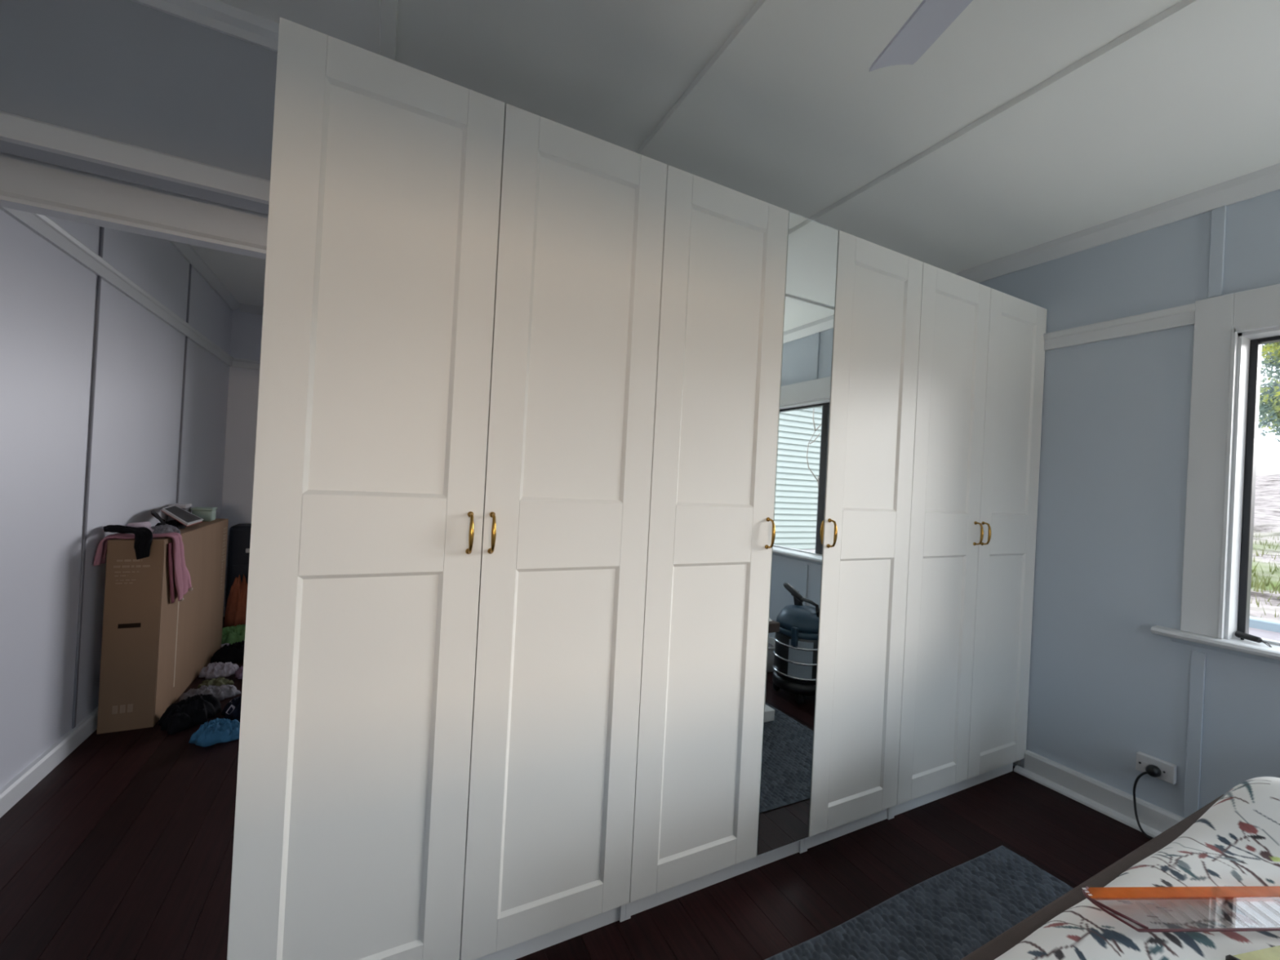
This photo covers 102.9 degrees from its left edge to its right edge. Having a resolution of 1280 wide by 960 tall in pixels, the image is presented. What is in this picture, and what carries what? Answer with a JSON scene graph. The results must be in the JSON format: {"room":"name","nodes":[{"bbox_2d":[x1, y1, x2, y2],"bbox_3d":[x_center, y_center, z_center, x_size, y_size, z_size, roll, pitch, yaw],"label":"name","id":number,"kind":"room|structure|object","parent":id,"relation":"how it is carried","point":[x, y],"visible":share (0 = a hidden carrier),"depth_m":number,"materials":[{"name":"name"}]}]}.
{"room":"bedroom","nodes":[
{"label":"bedroom","id":0,"kind":"room"},
{"bbox_2d":[0,208,232,789],"bbox_3d":[-1.919,-0.150,0.958,0.120,2.950,8.110,3,0,-27],"label":"wall","id":1,"kind":"structure","parent":0,"point":[48,298],"depth_m":2.31,"materials":[{"name":"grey paint"}]},
{"bbox_2d":[0,706,97,817],"bbox_3d":[-1.926,1.234,0.984,0.026,0.085,7.870,3,0,-27],"label":"baseboard","id":2,"kind":"structure","parent":1,"relation":"attached to","point":[11,793],"depth_m":2.15,"materials":[{"name":"white paint"}]},
{"bbox_2d":[71,275,101,728],"bbox_3d":[-2.595,0.102,2.393,0.008,2.119,0.019,3,0,-27],"label":"trim","id":3,"kind":"structure","parent":1,"relation":"attached to","point":[99,278],"depth_m":2.39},
{"bbox_2d":[98,226,104,257],"bbox_3d":[-2.526,-1.241,2.400,0.008,0.420,0.019,3,0,-27],"label":"trim","id":4,"kind":"structure","parent":1,"relation":"attached to","point":[102,228],"depth_m":2.39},
{"bbox_2d":[0,206,233,366],"bbox_3d":[-2.797,-1.004,2.929,0.030,0.075,3.530,3,0,-27],"label":"trim","id":5,"kind":"structure","parent":1,"relation":"attached to","point":[43,226],"depth_m":2.42,"materials":[{"name":"white paint"}]},
{"bbox_2d":[176,336,187,502],"bbox_3d":[-3.147,0.079,3.474,0.008,2.119,0.019,3,0,-27],"label":"trim","id":6,"kind":"structure","parent":1,"relation":"attached to","point":[186,337],"depth_m":3.47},
{"bbox_2d":[186,263,191,323],"bbox_3d":[-3.078,-1.264,3.481,0.008,0.420,0.019,3,0,-27],"label":"trim","id":7,"kind":"structure","parent":1,"relation":"attached to","point":[190,264],"depth_m":3.47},
{"bbox_2d":[168,240,239,311],"bbox_3d":[-2.760,-1.490,2.937,0.055,0.060,3.530,3,0,-27],"label":"trim","id":8,"kind":"structure","parent":1,"relation":"attached to","point":[188,252],"depth_m":3.69,"materials":[{"name":"white paint"}]},
{"bbox_2d":[0,0,277,214],"bbox_3d":[-0.046,-1.076,2.164,4.220,0.575,0.090,3,0,-27],"label":"wall","id":9,"kind":"structure","parent":0,"point":[129,72],"depth_m":1.43,"materials":[{"name":"grey paint"}]},
{"bbox_2d":[0,111,270,204],"bbox_3d":[-0.042,-0.819,2.107,4.200,0.072,0.025,3,0,-27],"label":"trim","id":10,"kind":"structure","parent":9,"relation":"attached to","point":[15,129],"depth_m":1.40,"materials":[{"name":"white paint"}]},
{"bbox_2d":[129,0,279,52],"bbox_3d":[-0.014,-1.282,2.103,4.200,0.062,0.040,3,0,-27],"label":"trim","id":11,"kind":"structure","parent":9,"relation":"attached to","point":[217,15],"depth_m":1.49,"materials":[{"name":"white paint"}]},
{"bbox_2d":[191,244,266,306],"bbox_3d":[-0.889,-1.514,3.881,4.440,0.190,3.750,3,0,-27],"label":"ceiling","id":12,"kind":"structure","parent":0,"point":[243,276],"depth_m":3.75,"materials":[{"name":"paint"}]},
{"bbox_2d":[221,307,262,606],"bbox_3d":[-1.806,-0.121,5.503,4.220,2.950,0.120,3,0,-27],"label":"wall","id":13,"kind":"structure","parent":0,"point":[246,327],"depth_m":4.54,"materials":[{"name":"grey paint"}]},
{"bbox_2d":[231,357,260,369],"bbox_3d":[-1.721,-0.936,5.445,4.200,0.075,0.030,3,0,-27],"label":"trim","id":14,"kind":"structure","parent":13,"relation":"attached to","point":[236,362],"depth_m":4.53,"materials":[{"name":"white paint"}]},
{"bbox_2d":[238,302,262,315],"bbox_3d":[-1.676,-1.422,5.443,4.170,0.060,0.055,3,0,-27],"label":"trim","id":15,"kind":"structure","parent":13,"relation":"attached to","point":[245,308],"depth_m":4.53,"materials":[{"name":"white paint"}]},
{"bbox_2d":[0,617,1153,959],"bbox_3d":[-0.067,1.407,1.937,4.425,0.060,8.070,3,0,-27],"label":"floor","id":16,"kind":"structure","parent":0,"point":[123,851],"depth_m":1.81,"materials":[{"name":"brown wood"}]},
{"bbox_2d":[96,518,228,733],"bbox_3d":[-2.828,0.764,3.107,0.212,0.952,1.251,3,0,-27],"label":"cardboard box","id":17,"kind":"object","parent":16,"relation":"on","point":[153,647],"visible":0.87,"depth_m":2.59,"materials":[{"name":"brown cardboard"}]},
{"bbox_2d":[102,524,152,559],"bbox_3d":[-2.567,0.310,2.554,0.241,0.161,0.088,3,0,1],"label":"leggings","id":18,"kind":"object","parent":17,"relation":"on","point":[143,535],"visible":1,"depth_m":2.54,"materials":[{"name":"fabric"}]},
{"bbox_2d":[111,559,150,714],"bbox_3d":[-2.554,0.779,2.545,0.136,0.765,0.001,3,0,-27],"label":"print","id":19,"kind":"object","parent":17,"relation":"attached to","point":[130,707],"depth_m":2.54},
{"bbox_2d":[126,521,154,534],"bbox_3d":[-2.620,0.259,2.689,0.078,0.071,0.118,3,0,2],"label":"cloth","id":20,"kind":"object","parent":17,"relation":"on","point":[144,524],"visible":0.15,"depth_m":2.68,"materials":[{"name":"white fabric"}]},
{"bbox_2d":[93,532,192,603],"bbox_3d":[-2.614,0.466,2.712,0.286,0.389,0.409,3,0,-27],"label":"garment","id":21,"kind":"object","parent":17,"relation":"on","point":[182,576],"visible":0.91,"depth_m":2.71,"materials":[{"name":"pink fabric"}]},
{"bbox_2d":[151,524,180,533],"bbox_3d":[-2.630,0.270,2.821,0.165,0.050,0.254,3,0,-27],"label":"scarf","id":22,"kind":"object","parent":17,"relation":"on","point":[166,528],"visible":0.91,"depth_m":2.77,"materials":[{"name":"grey fabric"}]},
{"bbox_2d":[151,510,186,528],"bbox_3d":[-2.796,0.233,3.015,0.155,0.108,0.329,3,0,-27],"label":"shoulder bag","id":23,"kind":"object","parent":17,"relation":"on","point":[180,526],"visible":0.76,"depth_m":3.00,"materials":[{"name":"black fabric"}]},
{"bbox_2d":[167,502,191,521],"bbox_3d":[-3.046,0.217,3.377,0.087,0.118,0.134,3,0,-27],"label":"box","id":24,"kind":"object","parent":17,"relation":"on","point":[187,507],"visible":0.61,"depth_m":3.34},
{"bbox_2d":[160,505,203,526],"bbox_3d":[-2.809,0.215,3.129,0.540,0.086,0.185,3,0,24],"label":"book","id":25,"kind":"object","parent":17,"relation":"on","point":[187,518],"visible":1,"depth_m":3.07,"materials":[{"name":"paper"}]},
{"bbox_2d":[191,506,217,521],"bbox_3d":[-2.994,0.235,3.505,0.117,0.090,0.120,3,0,-27],"label":"tub","id":26,"kind":"object","parent":17,"relation":"on","point":[206,513],"visible":0.85,"depth_m":3.47,"materials":[{"name":"green plastic"}]},
{"bbox_2d":[158,693,222,734],"bbox_3d":[-2.366,1.202,2.669,0.251,0.118,0.285,3,0,-27],"label":"jumper","id":27,"kind":"object","parent":16,"relation":"on","point":[182,715],"visible":1,"depth_m":2.64,"materials":[{"name":"fabric"}]},
{"bbox_2d":[178,684,240,702],"bbox_3d":[-2.477,1.223,2.940,0.285,0.066,0.158,3,0,-27],"label":"shirt","id":28,"kind":"object","parent":16,"relation":"on","point":[221,692],"visible":0.83,"depth_m":2.94,"materials":[{"name":"grey fabric"}]},
{"bbox_2d":[188,717,239,746],"bbox_3d":[-2.083,1.234,2.527,0.231,0.080,0.183,3,0,2],"label":"shirt","id":29,"kind":"object","parent":16,"relation":"on","point":[217,731],"visible":0.94,"depth_m":2.49,"materials":[{"name":"blue fabric"}]},
{"bbox_2d":[197,677,234,688],"bbox_3d":[-2.583,1.232,3.116,0.178,0.041,0.102,3,0,-27],"label":"shirt","id":30,"kind":"object","parent":16,"relation":"on","point":[219,682],"visible":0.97,"depth_m":3.10,"materials":[{"name":"fabric"}]},
{"bbox_2d":[198,662,239,679],"bbox_3d":[-2.713,1.209,3.284,0.196,0.074,0.183,3,0,-27],"label":"singlet","id":31,"kind":"object","parent":16,"relation":"on","point":[213,670],"visible":0.99,"depth_m":3.25,"materials":[{"name":"fabric"}]},
{"bbox_2d":[209,640,244,663],"bbox_3d":[-2.801,1.190,3.591,0.294,0.107,0.353,3,0,39],"label":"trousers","id":32,"kind":"object","parent":16,"relation":"on","point":[234,653],"visible":0.42,"depth_m":3.48,"materials":[{"name":"fabric"}]},
{"bbox_2d":[221,695,241,721],"bbox_3d":[-2.169,1.224,2.797,0.201,0.094,0.300,3,0,-27],"label":"shirt","id":33,"kind":"object","parent":16,"relation":"on","point":[232,710],"visible":0.37,"depth_m":2.73,"materials":[{"name":"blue fabric"}]},
{"bbox_2d":[221,624,245,644],"bbox_3d":[-3.086,1.166,3.899,0.247,0.127,0.374,3,0,43],"label":"shirt","id":34,"kind":"object","parent":16,"relation":"on","point":[232,634],"visible":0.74,"depth_m":3.83,"materials":[{"name":"green fabric"}]},
{"bbox_2d":[223,574,248,627],"bbox_3d":[-3.208,0.994,4.146,0.264,0.461,0.176,3,0,-27],"label":"canvas bag","id":35,"kind":"object","parent":16,"relation":"on","point":[236,607],"visible":0.64,"depth_m":4.08,"materials":[{"name":"orange fabric"}]},
{"bbox_2d":[224,523,251,615],"bbox_3d":[-3.235,0.783,4.387,0.470,0.884,0.262,3,0,-27],"label":"suitcase","id":36,"kind":"object","parent":16,"relation":"on","point":[239,540],"visible":0.12,"depth_m":4.21,"materials":[{"name":"blue fabric"}]},
{"bbox_2d":[234,666,243,679],"bbox_3d":[-2.533,1.225,3.316,0.166,0.061,0.234,3,0,-27],"label":"shirt","id":37,"kind":"object","parent":16,"relation":"on","point":[238,673],"visible":0.13,"depth_m":3.24,"materials":[{"name":"fabric"}]},
{"bbox_2d":[226,17,666,959],"bbox_3d":[-0.503,0.170,1.520,0.999,2.362,0.449,3,0,-27],"label":"wardrobe","id":38,"kind":"object","parent":16,"relation":"on","point":[437,748],"visible":1,"depth_m":1.31,"materials":[{"name":"white wood"}]},
{"bbox_2d":[625,164,838,919],"bbox_3d":[0.275,0.212,1.918,0.749,2.362,0.449,3,0,-27],"label":"wardrobe","id":39,"kind":"object","parent":16,"relation":"on","point":[725,748],"visible":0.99,"depth_m":1.74,"materials":[{"name":"white wood"}]},
{"bbox_2d":[756,212,838,855],"bbox_3d":[0.582,0.194,1.868,0.244,2.286,0.003,3,0,-27],"label":"mirror glass","id":40,"kind":"object","parent":39,"relation":"on","point":[811,246],"depth_m":1.86,"materials":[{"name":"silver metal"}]},
{"bbox_2d":[803,230,923,852],"bbox_3d":[0.830,0.242,2.202,0.499,2.362,0.449,3,0,-27],"label":"wardrobe","id":41,"kind":"object","parent":16,"relation":"on","point":[878,293],"visible":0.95,"depth_m":2.04,"materials":[{"name":"white wood"}]},
{"bbox_2d":[764,845,1073,959],"bbox_3d":[0.810,1.409,1.177,1.903,0.016,0.959,3,0,-27],"label":"rug","id":42,"kind":"object","parent":16,"relation":"on","point":[950,914],"visible":0.66,"depth_m":1.66,"materials":[{"name":"blue fabric"}]},
{"bbox_2d":[891,262,1047,818],"bbox_3d":[1.496,0.279,2.542,0.995,2.362,0.449,3,0,-27],"label":"wardrobe","id":43,"kind":"object","parent":16,"relation":"on","point":[972,550],"visible":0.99,"depth_m":2.34,"materials":[{"name":"white wood"}]},
{"bbox_2d":[960,794,1224,959],"bbox_3d":[1.084,1.132,0.299,1.965,0.592,1.532,3,0,-27],"label":"bed","id":44,"kind":"object","parent":16,"relation":"on","point":[1000,944],"visible":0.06,"depth_m":1.02,"materials":[{"name":"brown wood"}]},
{"bbox_2d":[994,776,1279,959],"bbox_3d":[1.100,0.755,0.305,1.902,0.161,1.448,3,0,-27],"label":"duvet","id":45,"kind":"object","parent":44,"relation":"on","point":[1228,859],"visible":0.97,"depth_m":0.94,"materials":[{"name":"fabric"}]},
{"bbox_2d":[1082,886,1279,932],"bbox_3d":[1.085,0.763,0.910,0.570,0.007,0.094,3,0,-4],"label":"folder","id":46,"kind":"object","parent":45,"relation":"on","point":[1100,905],"visible":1,"depth_m":0.86,"materials":[{"name":"clear plastic"}]},
{"bbox_2d":[1117,900,1173,917],"bbox_3d":[0.891,0.752,0.900,0.066,0.001,0.054,3,0,-27],"label":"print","id":47,"kind":"object","parent":46,"relation":"on","point":[1123,901],"depth_m":0.90},
{"bbox_2d":[1225,954,1240,959],"bbox_3d":[0.953,0.748,0.747,0.020,0.019,0.126,3,0,-42],"label":"marker pen","id":48,"kind":"object","parent":45,"relation":"on","point":[1229,957],"visible":1,"depth_m":0.79,"materials":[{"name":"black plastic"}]},
{"bbox_2d":[1233,945,1279,959],"bbox_3d":[1.072,0.761,0.745,0.262,0.005,0.180,3,0,-13],"label":"magazine","id":49,"kind":"object","parent":45,"relation":"on","point":[1273,953],"visible":1,"depth_m":0.81,"materials":[{"name":"yellow paper"}]},
{"bbox_2d":[217,0,1279,273],"bbox_3d":[0.948,-1.393,0.278,4.440,0.280,4.300,3,0,-27],"label":"ceiling","id":50,"kind":"structure","parent":0,"point":[1025,124],"depth_m":1.68,"materials":[{"name":"paint"}]},
{"bbox_2d":[869,0,973,71],"bbox_3d":[0.610,-1.090,0.588,1.074,0.395,1.080,3,0,-27],"label":"ceiling fan","id":51,"kind":"object","parent":50,"relation":"hanging from","point":[931,18],"visible":1,"depth_m":1.07,"materials":[{"name":"white metal"}]},
{"bbox_2d":[978,189,1279,817],"bbox_3d":[1.967,0.061,2.946,0.180,2.950,8.130,3,0,-27],"label":"wall","id":52,"kind":"structure","parent":0,"point":[1105,689],"depth_m":2.29,"materials":[{"name":"grey paint"}]},
{"bbox_2d":[1013,750,1185,837],"bbox_3d":[2.755,1.462,0.997,0.056,0.112,3.628,3,0,-27],"label":"baseboard","id":53,"kind":"structure","parent":52,"relation":"attached to","point":[1117,804],"depth_m":2.32,"materials":[{"name":"white paint"}]},
{"bbox_2d":[954,163,1279,283],"bbox_3d":[2.775,-1.134,1.234,0.056,0.078,4.130,3,0,-27],"label":"trim","id":54,"kind":"structure","parent":52,"relation":"attached to","point":[1267,180],"depth_m":2.28,"materials":[{"name":"white paint"}]},
{"bbox_2d":[1043,302,1195,351],"bbox_3d":[2.068,-0.703,2.598,0.030,0.082,1.073,3,0,-27],"label":"trim","id":55,"kind":"structure","parent":52,"relation":"attached to","point":[1183,315],"depth_m":2.32,"materials":[{"name":"white paint"}]},
{"bbox_2d":[1135,751,1177,784],"bbox_3d":[2.185,1.219,2.162,0.033,0.076,0.120,3,0,-27],"label":"power outlet","id":56,"kind":"object","parent":52,"relation":"attached to","point":[1168,770],"visible":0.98,"depth_m":2.14,"materials":[{"name":"white plastic"}]},
{"bbox_2d":[1133,764,1161,839],"bbox_3d":[2.158,1.347,1.933,0.069,0.290,0.534,3,0,-5],"label":"plug","id":57,"kind":"object","parent":56,"relation":"in","point":[1153,771],"visible":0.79,"depth_m":2.15,"materials":[{"name":"black plastic"}]},
{"bbox_2d":[1183,650,1205,817],"bbox_3d":[2.253,1.040,2.072,0.011,0.685,0.040,3,0,-27],"label":"trim","id":58,"kind":"structure","parent":52,"relation":"attached to","point":[1197,667],"depth_m":2.07,"materials":[{"name":"grey paint"}]},
{"bbox_2d":[1151,284,1279,664],"bbox_3d":[2.774,-0.008,1.378,0.317,1.430,1.925,3,0,-27],"label":"window","id":59,"kind":"structure","parent":52,"relation":"in","point":[1231,330],"depth_m":2.04,"materials":[{"name":"white paint"}]},
{"bbox_2d":[1234,631,1271,647],"bbox_3d":[2.380,0.615,1.979,0.026,0.032,0.112,3,0,0],"label":"handle","id":60,"kind":"object","parent":59,"relation":"on","point":[1242,635],"visible":1,"depth_m":1.99,"materials":[{"name":"black plastic"}]},
{"bbox_2d":[1207,205,1226,297],"bbox_3d":[2.355,-0.929,2.082,0.011,0.366,0.040,3,0,-27],"label":"trim","id":61,"kind":"structure","parent":52,"relation":"attached to","point":[1218,224],"depth_m":2.08,"materials":[{"name":"grey paint"}]},
{"bbox_3d":[-0.111,-1.081,2.293,4.220,0.710,0.040,3,0,-27],"label":"wall","id":62,"kind":"structure","parent":0,"visible":0},
{"bbox_2d":[0,151,268,259],"bbox_3d":[-0.110,-0.849,2.243,4.200,0.354,0.060,3,0,-27],"label":"trim","id":63,"kind":"structure","parent":62,"relation":"attached to","point":[26,184],"depth_m":1.51,"materials":[{"name":"white paint"}]},
{"label":"outside","id":64,"kind":"structure","parent":0,"visible":0},
{"bbox_2d":[1249,441,1279,621],"bbox_3d":[49.941,0.760,31.008,110.400,7.597,127.000,3,0,-27],"label":"ground","id":65,"kind":"structure","parent":64,"point":[1267,496],"depth_m":9.82,"materials":[{"name":"green plant"}]},
{"bbox_2d":[1248,616,1279,641],"bbox_3d":[3.156,1.641,2.762,1.760,1.615,5.600,3,0,-27],"label":"roof","id":66,"kind":"structure","parent":65,"relation":"on","point":[1262,628],"depth_m":3.12,"materials":[{"name":"white metal"}]},
{"bbox_2d":[1250,530,1279,618],"bbox_3d":[7.037,1.147,8.878,8.990,0.982,11.579,3,0,-27],"label":"grass","id":67,"kind":"structure","parent":65,"relation":"on","point":[1275,588],"depth_m":5.91,"materials":[{"name":"green plant"}]},
{"bbox_2d":[1257,343,1279,441],"bbox_3d":[48.599,-9.844,37.667,8.792,15.222,8.311,3,0,-32],"label":"tree","id":68,"kind":"object","parent":65,"relation":"on","point":[1274,384],"visible":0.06,"depth_m":38.56,"materials":[{"name":"plant"}]},
{"bbox_2d":[1258,342,1279,435],"bbox_3d":[39.223,-7.344,30.324,5.892,10.508,5.885,3,0,40],"label":"tree","id":69,"kind":"object","parent":65,"relation":"on","point":[1271,405],"visible":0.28,"depth_m":30.75,"materials":[{"name":"green plant"}]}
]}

